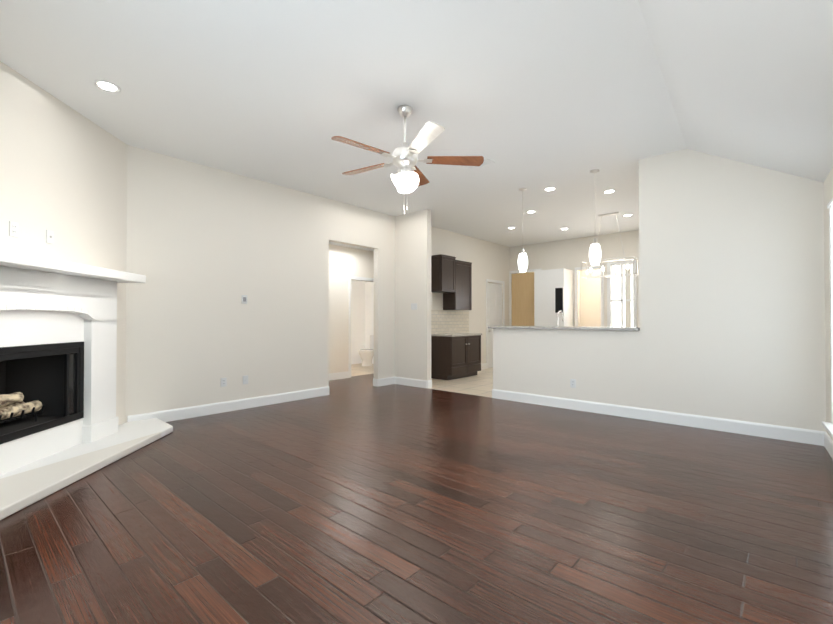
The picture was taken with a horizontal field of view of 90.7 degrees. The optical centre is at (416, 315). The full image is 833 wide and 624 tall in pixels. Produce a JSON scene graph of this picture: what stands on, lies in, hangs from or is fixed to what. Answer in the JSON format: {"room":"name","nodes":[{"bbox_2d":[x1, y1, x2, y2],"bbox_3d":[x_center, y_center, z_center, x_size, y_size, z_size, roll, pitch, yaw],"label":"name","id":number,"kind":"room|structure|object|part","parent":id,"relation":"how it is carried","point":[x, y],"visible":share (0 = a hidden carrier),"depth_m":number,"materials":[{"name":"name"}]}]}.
{"room":"living room","nodes":[
{"label":"living room","id":0,"kind":"room"},
{"bbox_2d":[0,61,126,424],"bbox_3d":[-3.290,-0.371,3.346,0.120,3.290,2.900,0,-1,-3],"label":"wall","id":1,"kind":"structure","parent":0,"point":[63,171],"depth_m":3.79,"materials":[{"name":"beige paint"}]},
{"bbox_2d":[9,221,17,237],"bbox_3d":[-3.221,-0.686,3.293,0.010,0.118,0.075,0,-1,-3],"label":"outlet","id":2,"kind":"object","parent":1,"relation":"attached to","point":[13,229],"visible":1,"depth_m":3.29,"materials":[{"name":"white plastic"}]},
{"bbox_2d":[46,229,53,243],"bbox_3d":[-3.244,-0.693,3.643,0.057,0.118,0.057,-1,-1,42],"label":"outlet","id":3,"kind":"object","parent":1,"relation":"attached to","point":[49,236],"visible":1,"depth_m":3.64,"materials":[{"name":"white plastic"}]},
{"bbox_2d":[125,145,509,422],"bbox_3d":[-0.443,0.179,8.022,0.120,4.290,9.191,-1,-1,42],"label":"wall","id":4,"kind":"structure","parent":0,"point":[208,247],"depth_m":5.67,"materials":[{"name":"beige paint"}]},
{"bbox_2d":[221,378,226,386],"bbox_3d":[-2.578,0.897,5.504,0.010,0.118,0.075,-1,-1,42],"label":"electrical outlet","id":5,"kind":"object","parent":4,"relation":"attached to","point":[223,382],"visible":1,"depth_m":5.50,"materials":[{"name":"white plastic"}]},
{"bbox_2d":[127,386,328,421],"bbox_3d":[-2.368,1.230,5.735,0.016,0.140,2.791,-1,-1,42],"label":"baseboard","id":6,"kind":"structure","parent":4,"relation":"attached to","point":[195,411],"depth_m":5.54,"materials":[{"name":"white"}]},
{"bbox_2d":[242,295,246,303],"bbox_3d":[-2.392,-0.221,5.726,0.010,0.120,0.080,-1,-1,42],"label":"switch","id":7,"kind":"object","parent":4,"relation":"attached to","point":[244,299],"visible":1,"depth_m":5.72,"materials":[{"name":"white plastic"}]},
{"bbox_2d":[243,375,247,383],"bbox_3d":[-2.376,0.899,5.726,0.020,0.118,0.075,-1,-1,42],"label":"electrical outlet","id":8,"kind":"object","parent":4,"relation":"attached to","point":[245,379],"visible":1,"depth_m":5.73,"materials":[{"name":"white plastic"}]},
{"bbox_2d":[373,378,377,386],"bbox_3d":[-0.763,1.250,7.650,0.120,0.140,0.016,-1,-1,42],"label":"baseboard","id":9,"kind":"structure","parent":4,"relation":"attached to","point":[375,382],"depth_m":7.64,"materials":[{"name":"white wood"}]},
{"bbox_2d":[378,377,394,386],"bbox_3d":[-0.558,1.251,7.779,0.016,0.140,0.450,-1,-1,42],"label":"baseboard","id":10,"kind":"structure","parent":4,"relation":"attached to","point":[386,381],"depth_m":7.76,"materials":[{"name":"white wood"}]},
{"bbox_2d":[431,310,468,333],"bbox_3d":[0.753,0.147,9.281,0.002,0.520,1.520,-1,-1,42],"label":"backsplash","id":11,"kind":"structure","parent":4,"relation":"attached to","point":[449,321],"depth_m":9.27,"materials":[{"name":"beige tile"}]},
{"bbox_2d":[481,363,486,368],"bbox_3d":[1.381,1.274,9.969,0.016,0.140,1.160,-1,-1,42],"label":"baseboard","id":12,"kind":"structure","parent":4,"relation":"attached to","point":[483,365],"depth_m":10.32,"materials":[{"name":"white wood"}]},
{"bbox_2d":[488,283,501,367],"bbox_3d":[2.056,0.255,10.771,0.107,2.185,0.760,-1,-1,42],"label":"kitchen door","id":13,"kind":"structure","parent":4,"relation":"in","point":[494,304],"depth_m":10.71,"materials":[{"name":"white wood"}]},
{"bbox_2d":[486,279,504,367],"bbox_3d":[2.070,0.217,10.759,0.015,2.270,0.920,-1,-1,42],"label":"door frame","id":14,"kind":"structure","parent":4,"relation":"attached to","point":[495,281],"depth_m":10.45,"materials":[{"name":"white"}]},
{"bbox_2d":[329,244,373,373],"bbox_3d":[-1.333,0.189,8.978,0.120,4.290,4.100,-1,-1,42],"label":"wall","id":15,"kind":"structure","parent":0,"point":[345,263],"depth_m":8.62,"materials":[{"name":"beige paint"}]},
{"bbox_2d":[329,371,348,380],"bbox_3d":[-2.002,1.254,8.109,0.016,0.140,1.690,-1,-1,42],"label":"baseboard","id":16,"kind":"structure","parent":15,"relation":"attached to","point":[338,375],"depth_m":8.55,"materials":[{"name":"white wood"}]},
{"bbox_2d":[348,276,373,377],"bbox_3d":[-1.137,0.250,9.097,0.015,2.170,0.920,-1,-1,42],"label":"door frame","id":17,"kind":"structure","parent":15,"relation":"attached to","point":[363,279],"depth_m":8.78,"materials":[{"name":"white wood"}]},
{"bbox_2d":[329,242,373,250],"bbox_3d":[-0.807,-1.480,8.610,1.179,0.060,3.980,-1,-1,42],"label":"ceiling","id":18,"kind":"structure","parent":0,"point":[350,246],"depth_m":8.68,"materials":[{"name":"white paint"}]},
{"bbox_2d":[351,280,364,363],"bbox_3d":[-2.417,-0.048,10.774,0.120,2.800,2.750,-1,-1,42],"label":"wall","id":19,"kind":"structure","parent":0,"point":[357,316],"depth_m":11.54,"materials":[{"name":"white paint"}]},
{"bbox_2d":[351,363,373,375],"bbox_3d":[-1.668,1.371,10.096,1.880,0.050,2.750,-1,-1,42],"label":"floor","id":20,"kind":"structure","parent":0,"point":[358,369],"depth_m":10.21,"materials":[{"name":"beige tile"}]},
{"bbox_2d":[358,335,373,365],"bbox_3d":[-1.258,0.956,11.076,0.400,0.800,0.706,-1,-1,42],"label":"toilet","id":21,"kind":"object","parent":20,"relation":"on","point":[366,355],"visible":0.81,"depth_m":10.88,"materials":[{"name":"white ceramic"}]},
{"bbox_2d":[365,281,373,363],"bbox_3d":[-0.717,-0.043,11.186,1.880,2.800,0.120,-1,-1,42],"label":"wall","id":22,"kind":"structure","parent":0,"point":[369,308],"depth_m":11.66,"materials":[{"name":"white paint"}]},
{"bbox_2d":[395,209,430,379],"bbox_3d":[-0.117,-0.324,7.786,0.930,3.290,0.120,-1,-1,42],"label":"wall","id":23,"kind":"structure","parent":0,"point":[412,285],"depth_m":7.66,"materials":[{"name":"beige paint"}]},
{"bbox_2d":[395,376,426,387],"bbox_3d":[-0.117,1.250,7.678,0.810,0.140,0.016,-1,-1,42],"label":"baseboard","id":24,"kind":"structure","parent":23,"relation":"attached to","point":[411,382],"depth_m":7.65,"materials":[{"name":"white wood"}]},
{"bbox_2d":[411,303,416,309],"bbox_3d":[-0.044,-0.161,7.632,0.150,0.118,0.011,-1,-1,42],"label":"light switch","id":25,"kind":"object","parent":23,"relation":"attached to","point":[413,306],"visible":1,"depth_m":7.63,"materials":[{"name":"white plastic"}]},
{"bbox_2d":[427,380,431,387],"bbox_3d":[0.237,1.248,7.455,0.016,0.140,0.120,-1,-1,42],"label":"baseboard","id":26,"kind":"structure","parent":23,"relation":"attached to","point":[429,383],"depth_m":7.44,"materials":[{"name":"white"}]},
{"bbox_2d":[0,374,832,623],"bbox_3d":[0.213,1.312,4.591,8.235,0.050,8.600,-1,-1,42],"label":"floor","id":27,"kind":"structure","parent":0,"point":[360,499],"depth_m":2.50,"materials":[{"name":"brown wood"}]},
{"bbox_2d":[0,249,172,519],"bbox_3d":[-3.010,0.414,3.355,2.217,1.720,2.217,-1,-1,42],"label":"fireplace","id":28,"kind":"object","parent":27,"relation":"on","point":[60,428],"visible":1,"depth_m":3.64,"materials":[{"name":"stone"}]},
{"bbox_3d":[-3.129,0.604,3.345,0.033,0.720,1.100,0,-1,-3],"label":"frame","id":29,"kind":"part","parent":28,"relation":"part of","materials":[{"name":"black metal"}]},
{"bbox_2d":[0,249,145,282],"bbox_3d":[-3.052,-0.403,3.361,0.353,0.085,2.230,0,-1,-3],"label":"shelf","id":30,"kind":"object","parent":28,"relation":"attached to","point":[9,260],"depth_m":3.40,"materials":[{"name":"white stone"}]},
{"bbox_2d":[0,0,832,246],"bbox_3d":[-0.069,-1.591,6.053,10.076,0.893,12.870,-1,-1,42],"label":"ceiling","id":31,"kind":"structure","parent":0,"point":[535,98],"depth_m":3.44,"materials":[{"name":"white paint"}]},
{"bbox_2d":[93,80,120,92],"bbox_3d":[-2.651,-1.960,3.529,0.194,0.008,0.194,-1,-1,42],"label":"recessed light","id":32,"kind":"object","parent":31,"relation":"in","point":[110,87],"visible":1,"depth_m":3.53,"materials":[{"name":"white"}]},
{"bbox_2d":[331,105,483,214],"bbox_3d":[-0.152,-1.452,3.902,1.437,1.016,1.437,-1,-1,42],"label":"fan","id":33,"kind":"object","parent":31,"relation":"hanging from","point":[409,177],"visible":1,"depth_m":3.85,"materials":[{"name":"brown wood"}]},
{"bbox_3d":[-0.487,-1.481,3.607,0.211,0.041,0.549,-1,-1,42],"label":"blade","id":34,"kind":"part","parent":33,"relation":"part of","materials":[{"name":"brown wood"}]},
{"bbox_3d":[-0.520,-1.475,4.156,0.549,0.041,0.211,-1,-1,42],"label":"blade","id":35,"kind":"part","parent":33,"relation":"part of","materials":[{"name":"brown wood"}]},
{"bbox_3d":[-0.170,-1.252,3.899,0.184,0.190,0.190,-1,-1,42],"label":"lamp shade","id":36,"kind":"part","parent":33,"relation":"part of","materials":[{"name":"white glass"}]},
{"bbox_3d":[-0.101,-1.251,3.948,0.203,0.190,0.191,-1,-1,42],"label":"lamp shade","id":37,"kind":"part","parent":33,"relation":"part of","materials":[{"name":"white glass"}]},
{"bbox_3d":[-0.089,-1.252,3.868,0.190,0.190,0.209,-1,-1,42],"label":"lamp shade","id":38,"kind":"part","parent":33,"relation":"part of","materials":[{"name":"white glass"}]},
{"bbox_3d":[0.006,-1.473,4.371,0.351,0.041,0.526,-1,-1,42],"label":"blade","id":39,"kind":"part","parent":33,"relation":"part of","materials":[{"name":"brown wood"}]},
{"bbox_3d":[0.061,-1.483,3.457,0.526,0.041,0.351,-1,-1,42],"label":"blade","id":40,"kind":"part","parent":33,"relation":"part of","materials":[{"name":"brown wood"}]},
{"bbox_3d":[0.369,-1.478,3.934,0.460,0.041,0.460,-1,-1,42],"label":"blade","id":41,"kind":"part","parent":33,"relation":"part of","materials":[{"name":"brown wood"}]},
{"bbox_2d":[465,159,494,169],"bbox_3d":[0.811,-1.940,5.298,0.360,0.010,0.150,-1,-1,42],"label":"ceiling vent","id":42,"kind":"object","parent":31,"relation":"in","point":[487,162],"visible":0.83,"depth_m":5.29,"materials":[{"name":"white metal"}]},
{"bbox_2d":[518,188,527,271],"bbox_3d":[1.628,-1.300,6.304,0.150,1.270,0.150,-1,-1,42],"label":"pendant light","id":43,"kind":"object","parent":31,"relation":"hanging from","point":[522,262],"visible":1,"depth_m":6.25,"materials":[{"name":"white glass"}]},
{"bbox_3d":[1.628,-0.805,6.299,0.150,0.280,0.150,-1,-1,42],"label":"lamp shade","id":44,"kind":"part","parent":43,"relation":"part of","materials":[{"name":"white glass"}]},
{"bbox_3d":[1.628,-1.435,6.306,0.120,1.000,0.120,-1,-1,42],"label":"cord","id":45,"kind":"part","parent":43,"relation":"part of","materials":[{"name":"silver metal"}]},
{"bbox_2d":[543,187,555,191],"bbox_3d":[2.046,-1.931,6.315,0.194,0.008,0.194,-1,-1,42],"label":"recessed light","id":46,"kind":"object","parent":31,"relation":"in","point":[549,189],"visible":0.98,"depth_m":6.32,"materials":[{"name":"white"}]},
{"bbox_2d":[589,169,600,265],"bbox_3d":[2.398,-1.308,5.529,0.150,1.270,0.150,-1,-1,42],"label":"pendant light","id":47,"kind":"object","parent":31,"relation":"hanging from","point":[595,254],"visible":1,"depth_m":5.48,"materials":[{"name":"white glass"}]},
{"bbox_3d":[2.398,-0.813,5.524,0.150,0.280,0.150,-1,-1,42],"label":"lamp shade","id":48,"kind":"part","parent":47,"relation":"part of","materials":[{"name":"white glass"}]},
{"bbox_3d":[2.398,-1.443,5.531,0.120,1.000,0.120,-1,-1,42],"label":"cord","id":49,"kind":"part","parent":47,"relation":"part of","materials":[{"name":"silver metal"}]},
{"bbox_2d":[603,189,615,193],"bbox_3d":[3.010,-1.929,6.423,0.194,0.008,0.194,-1,-1,42],"label":"recessed light","id":50,"kind":"object","parent":31,"relation":"in","point":[609,191],"visible":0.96,"depth_m":6.42,"materials":[{"name":"white"}]},
{"bbox_2d":[581,212,637,278],"bbox_3d":[3.629,-1.326,7.765,0.934,1.186,0.314,-1,-1,42],"label":"chandelier","id":51,"kind":"object","parent":31,"relation":"hanging from","point":[624,257],"visible":0.98,"depth_m":7.72,"materials":[{"name":"silver metal"}]},
{"bbox_2d":[428,367,492,397],"bbox_3d":[3.331,1.345,7.721,6.155,0.050,4.620,-1,-1,42],"label":"floor","id":52,"kind":"structure","parent":0,"point":[480,383],"depth_m":7.85,"materials":[{"name":"beige tile"}]},
{"bbox_2d":[431,254,481,379],"bbox_3d":[0.858,0.038,8.929,0.622,2.590,1.130,-1,-1,42],"label":"kitchen cabinets","id":53,"kind":"object","parent":52,"relation":"on","point":[455,355],"visible":0.85,"depth_m":8.68,"materials":[{"name":"wood"}]},
{"bbox_2d":[431,333,481,336],"bbox_3d":[0.856,0.422,8.927,0.617,0.038,1.130,-1,-1,42],"label":"countertop","id":54,"kind":"structure","parent":53,"relation":"on","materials":[{"name":"stone"}]},
{"bbox_2d":[534,268,573,325],"bbox_3d":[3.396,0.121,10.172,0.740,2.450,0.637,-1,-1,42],"label":"refrigerator","id":55,"kind":"object","parent":52,"relation":"on","point":[553,292],"visible":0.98,"depth_m":9.95,"materials":[{"name":"white metal"}]},
{"bbox_3d":[3.385,-0.353,9.773,0.180,0.590,0.018,-1,-1,42],"label":"door","id":56,"kind":"part","parent":55,"relation":"part of","materials":[{"name":"black metal"}]},
{"bbox_2d":[557,310,562,325],"bbox_3d":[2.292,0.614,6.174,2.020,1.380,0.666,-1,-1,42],"label":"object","id":57,"kind":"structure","parent":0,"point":[558,317],"depth_m":6.33,"materials":[{"name":"metal"}]},
{"bbox_2d":[488,326,639,407],"bbox_3d":[2.055,0.732,5.935,2.160,1.140,0.355,-1,-1,42],"label":"wall","id":58,"kind":"structure","parent":0,"point":[600,364],"depth_m":5.70,"materials":[{"name":"beige paint"}]},
{"bbox_2d":[570,379,575,387],"bbox_3d":[2.158,0.939,5.672,0.075,0.118,0.008,-1,-1,42],"label":"outlet","id":59,"kind":"object","parent":58,"relation":"attached to","point":[574,383],"visible":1,"depth_m":5.67,"materials":[{"name":"white plastic"}]},
{"bbox_2d":[510,230,639,326],"bbox_3d":[4.822,0.193,9.418,6.155,4.290,0.120,-1,-1,42],"label":"wall","id":60,"kind":"structure","parent":0,"point":[570,254],"depth_m":10.12,"materials":[{"name":"beige paint"}]},
{"bbox_2d":[512,272,533,325],"bbox_3d":[2.923,0.108,11.071,0.780,2.485,0.035,-1,-1,42],"label":"door","id":61,"kind":"structure","parent":60,"relation":"in","point":[522,299],"depth_m":11.09,"materials":[{"name":"brown wood"}]},
{"bbox_2d":[509,269,541,325],"bbox_3d":[2.900,0.070,11.031,0.960,2.570,0.015,-1,-1,42],"label":"door frame","id":62,"kind":"structure","parent":60,"relation":"attached to","point":[518,271],"depth_m":11.31,"materials":[{"name":"white"}]},
{"bbox_2d":[575,265,603,326],"bbox_3d":[4.158,0.084,9.917,0.680,2.520,0.015,-1,-1,42],"label":"trim","id":63,"kind":"structure","parent":60,"relation":"attached to","point":[576,294],"depth_m":9.91,"materials":[{"name":"white"}]},
{"bbox_2d":[607,260,636,326],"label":"window","id":64,"kind":"structure","parent":60,"relation":"in","point":[609,300],"depth_m":9.44,"materials":[{"name":"white"}]},
{"bbox_2d":[579,265,619,326],"bbox_3d":[5.241,-0.288,11.189,1.800,3.290,0.120,-1,-1,42],"label":"wall","id":65,"kind":"structure","parent":0,"point":[590,302],"depth_m":11.46,"materials":[{"name":"beige paint"}]},
{"bbox_2d":[625,264,631,326],"bbox_3d":[5.388,-0.300,10.058,0.120,3.290,1.580,-1,-1,42],"label":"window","id":66,"kind":"structure","parent":0,"point":[627,303],"depth_m":9.47,"materials":[{"name":"beige paint"}]},
{"bbox_2d":[639,149,825,431],"bbox_3d":[3.483,-0.357,4.599,1.765,3.290,0.120,-1,-1,42],"label":"wall","id":67,"kind":"structure","parent":0,"point":[731,291],"depth_m":4.53,"materials":[{"name":"beige paint"}]},
{"bbox_2d":[492,389,824,445],"bbox_3d":[2.607,1.225,5.267,3.745,0.140,0.016,-1,-1,42],"label":"baseboard","id":68,"kind":"structure","parent":67,"relation":"attached to","point":[807,436],"depth_m":4.84,"materials":[{"name":"white"}]},
{"bbox_2d":[824,167,832,439],"bbox_3d":[2.076,-0.390,1.508,0.120,3.290,6.630,0,-1,38],"label":"wall","id":69,"kind":"structure","parent":0,"point":[828,189],"depth_m":3.91,"materials":[{"name":"beige paint"}]},
{"bbox_2d":[822,198,832,437],"bbox_3d":[3.453,0.041,3.309,0.185,2.075,0.970,0,-1,38],"label":"window","id":70,"kind":"structure","parent":69,"relation":"in","point":[828,426],"depth_m":3.62,"materials":[{"name":"white"}]},
{"bbox_2d":[824,432,832,458],"bbox_3d":[2.054,1.186,1.573,0.016,0.140,6.289,0,-1,38],"label":"baseboard","id":71,"kind":"structure","parent":69,"relation":"attached to","point":[828,443],"depth_m":3.83,"materials":[{"name":"white"}]}
]}

